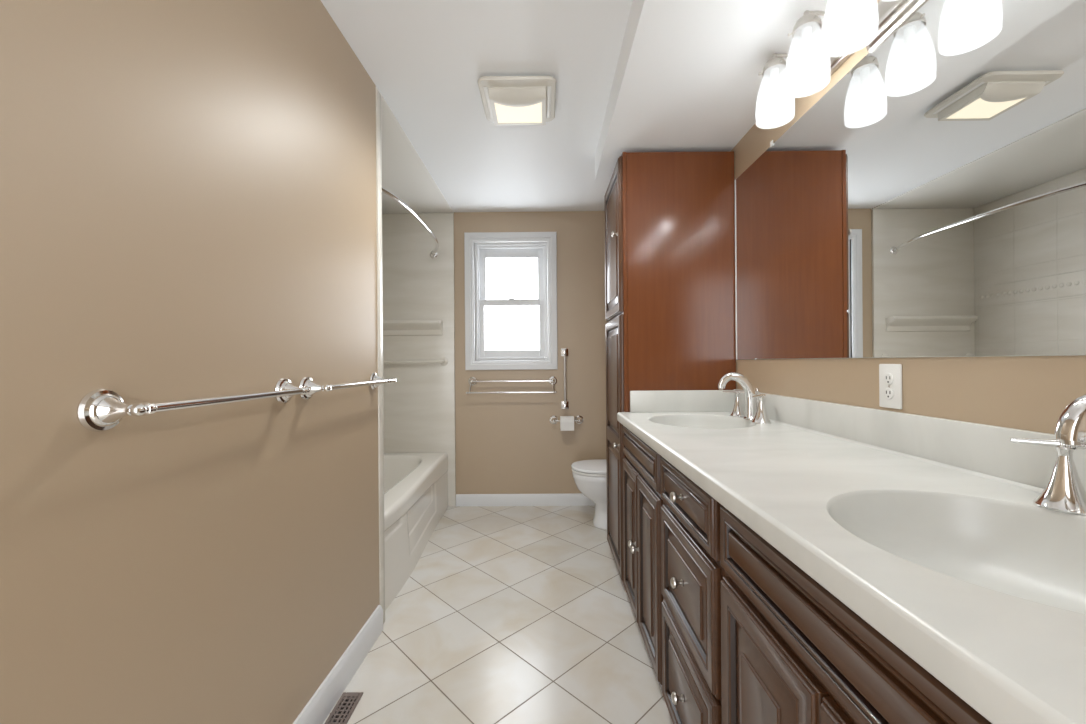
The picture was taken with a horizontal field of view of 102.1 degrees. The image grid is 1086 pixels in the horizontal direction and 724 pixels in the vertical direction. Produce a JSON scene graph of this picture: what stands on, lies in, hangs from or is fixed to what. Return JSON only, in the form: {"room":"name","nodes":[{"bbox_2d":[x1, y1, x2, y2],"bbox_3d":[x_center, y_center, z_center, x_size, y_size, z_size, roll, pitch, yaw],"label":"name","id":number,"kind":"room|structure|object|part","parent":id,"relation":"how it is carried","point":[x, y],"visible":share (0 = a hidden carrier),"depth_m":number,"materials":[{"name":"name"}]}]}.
{"room":"bathroom","nodes":[
{"label":"bathroom","id":0,"kind":"room"},
{"bbox_2d":[0,0,379,723],"bbox_3d":[-1.236,-0.020,0.573,0.963,2.458,2.835,0,0,0],"label":"wall","id":1,"kind":"structure","parent":0,"point":[188,187],"depth_m":0.94,"materials":[{"name":"beige paint"}]},
{"bbox_2d":[77,378,309,431],"bbox_3d":[-0.732,0.084,1.030,0.082,0.076,0.595,0,0,2],"label":"towel bar","id":2,"kind":"object","parent":1,"relation":"attached to","point":[99,410],"visible":1,"depth_m":0.78,"materials":[{"name":"silver metal"}]},
{"bbox_3d":[-0.730,0.084,0.771,0.064,0.048,0.048,0,0,0],"label":"post","id":3,"kind":"part","parent":2,"relation":"part of","materials":[{"name":"silver metal"}]},
{"bbox_3d":[-0.717,0.084,1.290,0.064,0.048,0.048,0,0,0],"label":"post","id":4,"kind":"part","parent":2,"relation":"part of","materials":[{"name":"silver metal"}]},
{"bbox_2d":[293,605,382,723],"bbox_3d":[-0.767,1.150,0.565,0.020,0.112,2.823,0,0,2],"label":"baseboard","id":5,"kind":"structure","parent":1,"relation":"attached to","point":[320,705],"depth_m":1.60,"materials":[{"name":"white paint"}]},
{"bbox_2d":[299,373,397,399],"bbox_3d":[-0.715,0.084,1.694,0.082,0.076,0.649,0,0,2],"label":"towel bar","id":6,"kind":"object","parent":1,"relation":"attached to","point":[375,380],"visible":0.94,"depth_m":1.47,"materials":[{"name":"silver metal"}]},
{"bbox_3d":[-0.714,0.084,1.408,0.064,0.048,0.048,0,0,0],"label":"post","id":7,"kind":"part","parent":6,"relation":"part of","materials":[{"name":"silver metal"}]},
{"bbox_3d":[-0.700,0.084,1.933,0.064,0.048,0.048,0,0,0],"label":"post","id":8,"kind":"part","parent":6,"relation":"part of","materials":[{"name":"silver metal"}]},
{"bbox_2d":[323,506,672,723],"bbox_3d":[-0.300,1.252,1.363,2.870,0.100,4.923,0,0,0],"label":"floor","id":9,"kind":"structure","parent":0,"point":[505,614],"depth_m":1.93,"materials":[{"name":"beige tile"}]},
{"bbox_2d":[324,692,362,723],"bbox_3d":[-0.689,1.202,1.442,0.074,0.006,0.307,0,0,0],"label":"floor vent","id":10,"kind":"object","parent":9,"relation":"in","point":[346,706],"visible":1,"depth_m":1.52,"materials":[{"name":"brown metal"}]},
{"bbox_2d":[384,453,447,609],"bbox_3d":[-1.155,0.982,2.849,0.810,0.453,1.604,0,0,0],"label":"bathtub","id":11,"kind":"object","parent":9,"relation":"on","point":[415,484],"visible":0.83,"depth_m":2.72,"materials":[{"name":"white ceramic"}]},
{"bbox_2d":[384,453,442,510],"bbox_3d":[-1.176,0.942,2.850,0.768,0.373,1.604,0,0,0],"label":"basin","id":12,"kind":"object","parent":11,"relation":"in","point":[403,472],"depth_m":3.23,"materials":[{"name":"white ceramic"}]},
{"bbox_2d":[571,459,606,528],"bbox_3d":[0.605,0.807,3.248,0.790,0.775,0.440,0,0,0],"label":"toilet","id":13,"kind":"object","parent":9,"relation":"on","point":[590,476],"visible":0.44,"depth_m":3.14,"materials":[{"name":"white ceramic"}]},
{"bbox_3d":[0.465,0.769,3.248,0.510,0.027,0.380,0,0,0],"label":"lid","id":14,"kind":"part","parent":13,"relation":"part of","materials":[{"name":"white ceramic"}]},
{"bbox_3d":[0.471,0.794,3.248,0.517,0.018,0.374,0,0,0],"label":"seat","id":15,"kind":"part","parent":13,"relation":"part of","materials":[{"name":"white plastic"}]},
{"bbox_2d":[622,425,664,690],"bbox_3d":[0.689,0.749,1.903,0.629,0.890,0.740,0,0,0],"label":"base cabinet","id":16,"kind":"object","parent":9,"relation":"on","point":[643,502],"visible":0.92,"depth_m":1.77,"materials":[{"name":"brown wood"}]},
{"bbox_3d":[0.419,0.816,2.080,0.020,0.656,0.345,0,0,0],"label":"door","id":17,"kind":"part","parent":16,"relation":"part of","materials":[{"name":"brown wood"}]},
{"bbox_3d":[0.392,0.802,1.935,0.033,0.031,0.031,0,0,0],"label":"knob","id":18,"kind":"part","parent":16,"relation":"part of","materials":[{"name":"silver metal"}]},
{"bbox_3d":[0.392,0.802,1.875,0.033,0.031,0.031,0,0,0],"label":"knob","id":19,"kind":"part","parent":16,"relation":"part of","materials":[{"name":"silver metal"}]},
{"bbox_3d":[0.415,0.394,1.905,0.020,0.147,0.696,0,0,0],"label":"false drawer","id":20,"kind":"part","parent":16,"relation":"part of","materials":[{"name":"brown wood"}]},
{"bbox_3d":[0.417,0.817,1.729,0.020,0.656,0.345,0,0,0],"label":"door","id":21,"kind":"part","parent":16,"relation":"part of","materials":[{"name":"brown wood"}]},
{"bbox_2d":[604,151,735,592],"bbox_3d":[0.685,0.051,2.554,0.632,2.286,0.556,0,0,0],"label":"linen cabinet","id":22,"kind":"object","parent":9,"relation":"on","point":[670,216],"visible":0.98,"depth_m":2.28,"materials":[{"name":"brown wood"}]},
{"bbox_3d":[0.406,-0.667,2.555,0.020,0.810,0.538,0,0,0],"label":"door","id":23,"kind":"part","parent":22,"relation":"part of","materials":[{"name":"brown wood"}]},
{"bbox_3d":[0.415,0.447,2.555,0.020,1.394,0.538,0,0,0],"label":"door","id":24,"kind":"part","parent":22,"relation":"part of","materials":[{"name":"brown wood"}]},
{"bbox_2d":[661,457,724,723],"bbox_3d":[0.687,0.750,1.278,0.629,0.890,0.509,0,0,0],"label":"base cabinet","id":25,"kind":"object","parent":9,"relation":"on","point":[692,572],"visible":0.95,"depth_m":1.22,"materials":[{"name":"brown wood"}]},
{"bbox_3d":[0.388,0.642,1.276,0.033,0.031,0.031,0,0,0],"label":"knob","id":26,"kind":"part","parent":25,"relation":"part of","materials":[{"name":"silver metal"}]},
{"bbox_3d":[0.386,0.393,1.275,0.033,0.031,0.031,0,0,0],"label":"knob","id":27,"kind":"part","parent":25,"relation":"part of","materials":[{"name":"silver metal"}]},
{"bbox_3d":[0.390,0.977,1.276,0.033,0.031,0.031,0,0,0],"label":"knob","id":28,"kind":"part","parent":25,"relation":"part of","materials":[{"name":"silver metal"}]},
{"bbox_3d":[0.412,0.397,1.278,0.020,0.152,0.469,0,0,0],"label":"drawer","id":29,"kind":"part","parent":25,"relation":"part of","materials":[{"name":"brown wood"}]},
{"bbox_3d":[0.414,0.646,1.278,0.020,0.310,0.469,0,0,0],"label":"drawer","id":30,"kind":"part","parent":25,"relation":"part of","materials":[{"name":"brown wood"}]},
{"bbox_3d":[0.417,0.981,1.278,0.020,0.328,0.469,0,0,0],"label":"drawer","id":31,"kind":"part","parent":25,"relation":"part of","materials":[{"name":"brown wood"}]},
{"bbox_2d":[720,506,991,723],"bbox_3d":[0.684,0.750,0.643,0.629,0.890,0.756,0,0,0],"label":"base cabinet","id":32,"kind":"object","parent":9,"relation":"on","point":[792,652],"visible":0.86,"depth_m":0.69,"materials":[{"name":"brown wood"}]},
{"bbox_3d":[0.414,0.817,0.824,0.020,0.656,0.353,0,0,0],"label":"door","id":33,"kind":"part","parent":32,"relation":"part of","materials":[{"name":"brown wood"}]},
{"bbox_3d":[0.412,0.817,0.465,0.020,0.656,0.353,0,0,0],"label":"door","id":34,"kind":"part","parent":32,"relation":"part of","materials":[{"name":"brown wood"}]},
{"bbox_2d":[617,389,1085,723],"bbox_3d":[0.691,0.272,1.262,0.620,0.257,2.026,0,0,0],"label":"countertop","id":35,"kind":"structure","parent":32,"relation":"on","point":[930,530],"depth_m":0.82,"materials":[{"name":"white stone"}]},
{"bbox_2d":[648,414,756,428],"bbox_3d":[0.698,0.329,1.947,0.446,0.141,0.488,0,0,0],"label":"basin","id":36,"kind":"object","parent":35,"relation":"in","point":[662,421],"depth_m":2.13,"materials":[{"name":"white ceramic"}]},
{"bbox_2d":[717,372,770,423],"bbox_3d":[0.876,0.150,1.968,0.186,0.211,0.312,0,0,0],"label":"faucet","id":37,"kind":"object","parent":35,"relation":"on","point":[757,413],"visible":1,"depth_m":1.95,"materials":[{"name":"silver metal"}]},
{"bbox_3d":[0.908,0.144,2.092,0.098,0.019,0.019,0,0,37],"label":"lever","id":38,"kind":"part","parent":37,"relation":"part of","materials":[{"name":"silver metal"}]},
{"bbox_3d":[0.922,0.201,2.081,0.076,0.108,0.076,0,0,0],"label":"handle","id":39,"kind":"part","parent":37,"relation":"part of","materials":[{"name":"silver metal"}]},
{"bbox_3d":[0.873,0.150,1.968,0.180,0.211,0.064,0,0,0],"label":"spout","id":40,"kind":"part","parent":37,"relation":"part of","materials":[{"name":"silver metal"}]},
{"bbox_3d":[0.961,0.186,1.968,0.017,0.138,0.017,0,0,0],"label":"popup rod","id":41,"kind":"part","parent":37,"relation":"part of","materials":[{"name":"silver metal"}]},
{"bbox_3d":[0.907,0.144,1.844,0.098,0.019,0.019,0,0,-37],"label":"lever","id":42,"kind":"part","parent":37,"relation":"part of","materials":[{"name":"silver metal"}]},
{"bbox_3d":[0.921,0.201,1.855,0.076,0.108,0.076,0,0,0],"label":"handle","id":43,"kind":"part","parent":37,"relation":"part of","materials":[{"name":"silver metal"}]},
{"bbox_2d":[826,489,1085,613],"bbox_3d":[0.692,0.330,0.649,0.446,0.141,0.488,0,0,0],"label":"basin","id":44,"kind":"object","parent":35,"relation":"in","point":[995,551],"depth_m":0.80,"materials":[{"name":"white ceramic"}]},
{"bbox_2d":[1010,395,1085,514],"bbox_3d":[0.870,0.151,0.658,0.186,0.211,0.312,0,0,0],"label":"faucet","id":45,"kind":"object","parent":35,"relation":"on","point":[1064,491],"visible":1,"depth_m":0.75,"materials":[{"name":"silver metal"}]},
{"bbox_3d":[0.902,0.144,0.782,0.098,0.019,0.019,0,0,37],"label":"lever","id":46,"kind":"part","parent":45,"relation":"part of","materials":[{"name":"silver metal"}]},
{"bbox_3d":[0.917,0.202,0.771,0.076,0.108,0.076,0,0,0],"label":"handle","id":47,"kind":"part","parent":45,"relation":"part of","materials":[{"name":"silver metal"}]},
{"bbox_3d":[0.867,0.151,0.658,0.180,0.211,0.064,0,0,0],"label":"spout","id":48,"kind":"part","parent":45,"relation":"part of","materials":[{"name":"silver metal"}]},
{"bbox_2d":[454,211,607,493],"bbox_3d":[-0.299,-0.028,3.749,2.870,2.458,0.150,0,0,0],"label":"wall","id":49,"kind":"structure","parent":0,"point":[506,443],"depth_m":3.67,"materials":[{"name":"beige paint"}]},
{"bbox_2d":[464,232,557,369],"bbox_3d":[-0.267,-0.508,3.729,0.769,1.147,0.150,0,0,0],"label":"window","id":50,"kind":"structure","parent":49,"relation":"in","point":[542,246],"depth_m":3.68,"materials":[{"name":"white paint"}]},
{"bbox_3d":[-0.267,-0.735,3.771,0.568,0.492,0.030,0,0,0],"label":"sash","id":51,"kind":"part","parent":50,"relation":"part of","materials":[{"name":"white glass"}]},
{"bbox_3d":[-0.264,-0.286,3.737,0.568,0.490,0.030,0,0,0],"label":"sash","id":52,"kind":"part","parent":50,"relation":"part of","materials":[{"name":"white glass"}]},
{"bbox_2d":[466,376,556,393],"bbox_3d":[-0.255,0.189,3.616,0.748,0.138,0.114,0,0,0],"label":"towel rack","id":53,"kind":"object","parent":49,"relation":"attached to","point":[552,380],"visible":1,"depth_m":3.60,"materials":[{"name":"silver metal"}]},
{"bbox_2d":[456,493,594,505],"bbox_3d":[0.146,1.149,3.665,1.744,0.098,0.014,0,0,0],"label":"baseboard","id":54,"kind":"structure","parent":49,"relation":"attached to","point":[568,499],"depth_m":3.66,"materials":[{"name":"white paint"}]},
{"bbox_2d":[561,348,568,408],"bbox_3d":[0.181,0.139,3.633,0.064,0.505,0.078,0,0,0],"label":"grab bar","id":55,"kind":"object","parent":49,"relation":"attached to","point":[564,351],"visible":1,"depth_m":3.60,"materials":[{"name":"silver metal"}]},
{"bbox_2d":[549,415,582,423],"bbox_3d":[0.195,0.483,3.632,0.287,0.076,0.080,0,0,0],"label":"toilet paper holder","id":56,"kind":"object","parent":49,"relation":"attached to","point":[553,419],"visible":0.98,"depth_m":3.65,"materials":[{"name":"silver metal"}]},
{"bbox_2d":[560,416,573,430],"bbox_3d":[0.197,0.500,3.604,0.110,0.112,0.104,0,0,0],"label":"toilet paper roll","id":57,"kind":"object","parent":56,"relation":"hanging from","point":[566,422],"visible":1,"depth_m":3.55,"materials":[{"name":"white paper"}]},
{"bbox_2d":[321,0,862,211],"bbox_3d":[-0.319,-1.232,1.363,2.870,0.247,4.923,0,0,0],"label":"ceiling","id":58,"kind":"structure","parent":0,"point":[630,75],"depth_m":1.84,"materials":[{"name":"white paint"}]},
{"bbox_2d":[478,76,555,124],"bbox_3d":[-0.114,-1.220,2.070,0.346,0.074,0.346,0,0,0],"label":"fan light","id":59,"kind":"object","parent":58,"relation":"attached to","point":[506,100],"visible":1,"depth_m":1.99,"materials":[{"name":"white plastic"}]},
{"bbox_2d":[731,0,1085,433],"bbox_3d":[1.060,-0.037,1.407,0.120,2.458,4.523,0,0,0],"label":"wall","id":60,"kind":"structure","parent":0,"point":[1029,393],"depth_m":1.17,"materials":[{"name":"beige paint"}]},
{"bbox_2d":[758,0,926,112],"bbox_3d":[0.877,-0.981,1.183,0.228,0.236,0.893,0,0,0],"label":"vanity light","id":61,"kind":"object","parent":60,"relation":"attached to","point":[886,16],"visible":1,"depth_m":1.36,"materials":[{"name":"silver metal"}]},
{"bbox_3d":[0.828,-0.915,1.567,0.058,0.047,0.058,0,0,0],"label":"bulb","id":62,"kind":"part","parent":61,"relation":"part of","materials":[{"name":"white glass"}]},
{"bbox_3d":[0.891,-1.054,1.567,0.146,0.092,0.018,0,0,0],"label":"arm","id":63,"kind":"part","parent":61,"relation":"part of","materials":[{"name":"silver metal"}]},
{"bbox_3d":[0.827,-0.915,1.375,0.058,0.047,0.058,0,0,0],"label":"bulb","id":64,"kind":"part","parent":61,"relation":"part of","materials":[{"name":"white glass"}]},
{"bbox_3d":[0.890,-1.053,1.375,0.146,0.092,0.018,0,0,0],"label":"arm","id":65,"kind":"part","parent":61,"relation":"part of","materials":[{"name":"silver metal"}]},
{"bbox_3d":[0.826,-0.915,1.183,0.058,0.047,0.058,0,0,0],"label":"bulb","id":66,"kind":"part","parent":61,"relation":"part of","materials":[{"name":"white glass"}]},
{"bbox_2d":[879,364,901,408],"bbox_3d":[0.996,0.069,1.261,0.010,0.126,0.080,0,0,0],"label":"wall outlet","id":67,"kind":"object","parent":60,"relation":"attached to","point":[890,375],"visible":1,"depth_m":1.25,"materials":[{"name":"white plastic"}]},
{"bbox_2d":[884,388,893,398],"bbox_3d":[0.993,0.091,1.261,0.003,0.033,0.033,0,0,0],"label":"receptacle","id":68,"kind":"object","parent":67,"relation":"attached to","point":[888,392],"depth_m":1.26,"materials":[{"name":"white plastic"}]},
{"bbox_2d":[884,373,893,384],"bbox_3d":[0.993,0.049,1.261,0.003,0.033,0.033,0,0,0],"label":"receptacle","id":69,"kind":"object","parent":67,"relation":"attached to","point":[888,377],"depth_m":1.26,"materials":[{"name":"white plastic"}]},
{"bbox_2d":[734,0,1085,359],"bbox_3d":[0.991,-0.482,1.283,0.010,0.945,1.974,0,0,0],"label":"wall mirror","id":70,"kind":"object","parent":60,"relation":"attached to","point":[931,202],"visible":1,"depth_m":1.11,"materials":[{"name":"white mirror"}]},
{"bbox_3d":[0.997,-0.476,2.264,0.007,0.926,0.012,0,0,0],"label":"edge trim","id":71,"kind":"part","parent":70,"relation":"part of","materials":[{"name":"white plastic"}]},
{"bbox_2d":[734,389,1085,492],"bbox_3d":[0.987,0.198,1.261,0.028,0.115,2.026,0,0,0],"label":"backsplash","id":72,"kind":"structure","parent":60,"relation":"attached to","point":[980,450],"depth_m":1.10,"materials":[{"name":"white stone"}]},
{"bbox_3d":[-1.648,-0.017,2.836,0.120,2.458,1.688,0,0,0],"label":"wall","id":73,"kind":"structure","parent":0,"visible":0},
{"bbox_2d":[376,86,455,623],"bbox_3d":[-1.163,-0.021,2.834,0.849,2.458,1.687,0,0,0],"label":"shower surround","id":74,"kind":"object","parent":73,"relation":"attached to","point":[416,316],"visible":0.15,"depth_m":3.65,"materials":[{"name":"beige tile"}]},
{"bbox_3d":[-1.166,-0.015,2.017,0.848,2.446,0.052,0,0,0],"label":"panel","id":75,"kind":"part","parent":74,"relation":"part of","materials":[{"name":"white plastic"}]},
{"bbox_2d":[382,187,438,257],"bbox_3d":[-0.853,-0.894,2.848,0.178,0.060,1.611,0,0,0],"label":"shower curtain rod","id":76,"kind":"object","parent":74,"relation":"attached to","point":[433,254],"visible":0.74,"depth_m":2.68,"materials":[{"name":"silver metal"}]},
{"bbox_2d":[383,320,442,335],"bbox_3d":[-1.183,-0.280,3.612,0.696,0.120,0.085,0,0,0],"label":"shelf","id":77,"kind":"object","parent":74,"relation":"attached to","point":[390,327],"depth_m":3.63,"materials":[{"name":"beige plastic"}]},
{"bbox_3d":[-1.173,-1.244,2.834,0.846,0.011,1.686,0,0,0],"label":"ceiling panel","id":78,"kind":"part","parent":74,"relation":"part of","materials":[{"name":"white"}]},
{"bbox_3d":[-1.175,-0.004,3.628,0.772,0.072,0.074,0,0,0],"label":"grab rail","id":79,"kind":"part","parent":74,"relation":"part of","materials":[{"name":"beige plastic"}]},
{"bbox_3d":[-1.160,-0.015,3.666,0.845,2.446,0.022,0,0,0],"label":"panel","id":80,"kind":"part","parent":74,"relation":"part of","materials":[{"name":"beige plastic"}]}
]}

